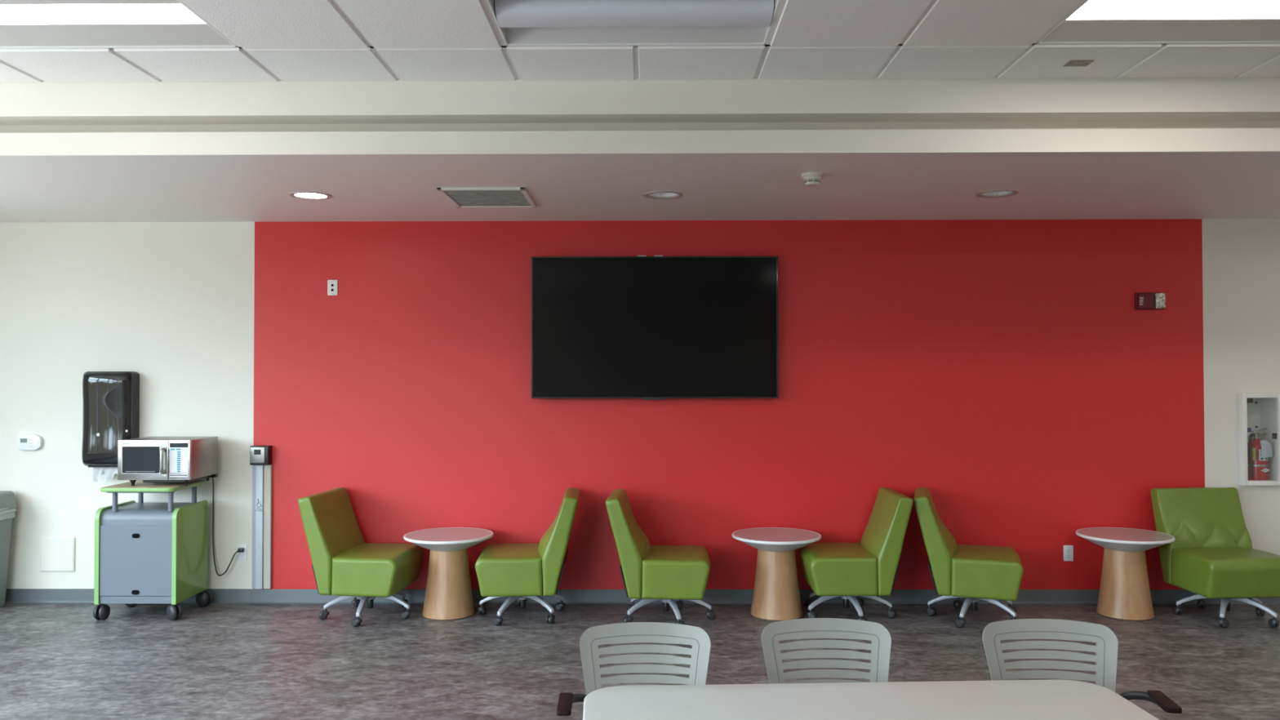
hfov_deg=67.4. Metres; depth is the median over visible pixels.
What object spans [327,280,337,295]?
wall plate
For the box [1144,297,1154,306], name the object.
grille
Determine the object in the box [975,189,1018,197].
recessed light
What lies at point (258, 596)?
baseboard
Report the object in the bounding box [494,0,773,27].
diffuser
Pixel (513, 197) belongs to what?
air vent
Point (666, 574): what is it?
lounge chair
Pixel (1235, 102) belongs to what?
ceiling beam
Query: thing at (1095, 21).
ceiling light
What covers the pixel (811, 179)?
smoke detector
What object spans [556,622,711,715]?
slatted chair
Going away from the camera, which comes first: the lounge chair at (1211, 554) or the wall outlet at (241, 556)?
the lounge chair at (1211, 554)
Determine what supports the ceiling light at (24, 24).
attached to the ceiling
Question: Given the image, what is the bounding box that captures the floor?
[0,603,1279,719]
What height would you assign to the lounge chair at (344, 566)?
0.851 m
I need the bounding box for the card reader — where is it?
[249,445,271,465]
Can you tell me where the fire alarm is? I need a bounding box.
[1134,292,1165,310]
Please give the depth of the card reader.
6.94 m
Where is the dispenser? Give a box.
[81,371,139,467]
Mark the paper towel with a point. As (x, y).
(108, 472)
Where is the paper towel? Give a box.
[92,466,117,482]
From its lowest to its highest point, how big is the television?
1.032 m
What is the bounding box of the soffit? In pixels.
[0,128,1279,222]
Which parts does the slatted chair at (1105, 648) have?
backrest, armrest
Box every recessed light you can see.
[288,191,332,199]
[642,191,683,199]
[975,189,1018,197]
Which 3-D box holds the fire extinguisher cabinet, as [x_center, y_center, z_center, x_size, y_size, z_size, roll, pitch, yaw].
[4.481,0.573,7.021,0.294,0.665,0.245,0,-1,0]
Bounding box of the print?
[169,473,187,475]
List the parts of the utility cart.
post, panel, kick rail, door, post, post, panel, post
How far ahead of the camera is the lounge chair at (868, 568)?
6.32 m
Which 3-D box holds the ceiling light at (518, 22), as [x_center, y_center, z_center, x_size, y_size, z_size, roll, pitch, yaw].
[-0.023,-1.505,4.121,1.192,0.123,0.586,0,-1,0]
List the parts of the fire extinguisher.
lever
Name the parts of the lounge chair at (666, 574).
panel, backrest, leg, leg, seat, leg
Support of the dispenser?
attached to the wall
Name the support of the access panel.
attached to the wall
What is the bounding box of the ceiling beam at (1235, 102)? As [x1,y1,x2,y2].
[0,75,1279,133]
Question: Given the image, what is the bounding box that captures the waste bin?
[0,490,17,607]
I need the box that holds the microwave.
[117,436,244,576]
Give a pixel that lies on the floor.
(216, 661)
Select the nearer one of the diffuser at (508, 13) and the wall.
the diffuser at (508, 13)
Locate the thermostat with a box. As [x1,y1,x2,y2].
[17,434,42,450]
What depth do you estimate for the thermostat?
7.00 m
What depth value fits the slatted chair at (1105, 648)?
3.23 m
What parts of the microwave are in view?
door, handle, control panel, power cord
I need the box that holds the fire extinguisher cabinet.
[1237,392,1279,485]
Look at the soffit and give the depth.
5.41 m
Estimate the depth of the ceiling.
4.50 m
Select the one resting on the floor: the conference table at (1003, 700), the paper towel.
the conference table at (1003, 700)
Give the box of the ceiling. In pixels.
[0,0,1279,82]
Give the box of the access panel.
[40,537,75,571]
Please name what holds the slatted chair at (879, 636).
on the floor
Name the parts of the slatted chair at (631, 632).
armrest, backrest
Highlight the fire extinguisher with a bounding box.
[1247,427,1272,479]
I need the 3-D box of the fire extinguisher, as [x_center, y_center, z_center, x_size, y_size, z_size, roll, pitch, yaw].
[4.511,0.690,7.019,0.176,0.390,0.164,-1,-1,26]
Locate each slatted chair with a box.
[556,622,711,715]
[761,617,891,684]
[982,618,1182,713]
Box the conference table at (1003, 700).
[582,680,1159,719]
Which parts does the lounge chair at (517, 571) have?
leg, seat, leg, leg, leg, backrest, panel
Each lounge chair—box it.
[297,487,424,626]
[475,487,580,626]
[605,488,715,624]
[798,487,913,621]
[913,487,1023,627]
[1150,487,1279,627]
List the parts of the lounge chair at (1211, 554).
leg, backrest, leg, seat, leg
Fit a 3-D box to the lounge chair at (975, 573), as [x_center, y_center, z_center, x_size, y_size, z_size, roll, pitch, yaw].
[2.228,1.330,6.541,0.687,0.850,0.605,0,-1,17]
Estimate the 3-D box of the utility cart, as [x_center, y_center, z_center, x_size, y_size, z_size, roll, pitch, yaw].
[-3.394,1.314,6.695,0.626,0.904,0.533,0,-1,0]
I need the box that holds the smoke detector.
[801,172,822,186]
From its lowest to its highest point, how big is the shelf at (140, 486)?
0.026 m
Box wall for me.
[0,218,1279,601]
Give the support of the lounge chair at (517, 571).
on the floor
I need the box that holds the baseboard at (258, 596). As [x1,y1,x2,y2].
[4,588,1279,604]
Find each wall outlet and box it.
[237,544,247,559]
[1063,545,1073,560]
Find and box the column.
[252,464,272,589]
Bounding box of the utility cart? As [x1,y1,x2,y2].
[93,480,212,620]
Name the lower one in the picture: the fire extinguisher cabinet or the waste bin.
the waste bin
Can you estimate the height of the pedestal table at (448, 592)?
0.554 m
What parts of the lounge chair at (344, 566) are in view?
panel, backrest, leg, leg, seat, leg, leg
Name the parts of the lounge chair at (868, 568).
leg, leg, seat, leg, leg, backrest, panel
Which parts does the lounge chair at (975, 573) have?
panel, backrest, leg, leg, seat, leg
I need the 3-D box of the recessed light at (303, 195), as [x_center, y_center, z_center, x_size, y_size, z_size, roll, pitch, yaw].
[-2.066,-1.067,6.021,0.256,0.081,0.256,0,-1,0]
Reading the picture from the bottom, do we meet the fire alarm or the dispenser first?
the dispenser
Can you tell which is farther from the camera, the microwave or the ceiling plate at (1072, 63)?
the microwave
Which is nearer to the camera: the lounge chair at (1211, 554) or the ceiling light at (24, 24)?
the ceiling light at (24, 24)
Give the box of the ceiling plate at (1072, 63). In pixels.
[1062,60,1093,66]
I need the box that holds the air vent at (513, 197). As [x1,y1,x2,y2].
[436,186,536,208]
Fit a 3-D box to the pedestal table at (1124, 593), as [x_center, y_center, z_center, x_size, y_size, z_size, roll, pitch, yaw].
[3.344,1.478,6.623,0.614,0.554,0.614,0,-1,0]
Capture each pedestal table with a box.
[403,527,493,620]
[731,527,821,621]
[1075,527,1175,621]
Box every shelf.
[100,480,205,492]
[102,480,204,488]
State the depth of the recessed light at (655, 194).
6.09 m
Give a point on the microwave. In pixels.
(185, 460)
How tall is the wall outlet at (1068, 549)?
0.114 m
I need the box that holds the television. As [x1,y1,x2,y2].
[531,256,778,399]
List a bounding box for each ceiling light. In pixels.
[0,0,237,48]
[486,0,781,45]
[1035,0,1279,44]
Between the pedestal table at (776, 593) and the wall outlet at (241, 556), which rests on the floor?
the pedestal table at (776, 593)

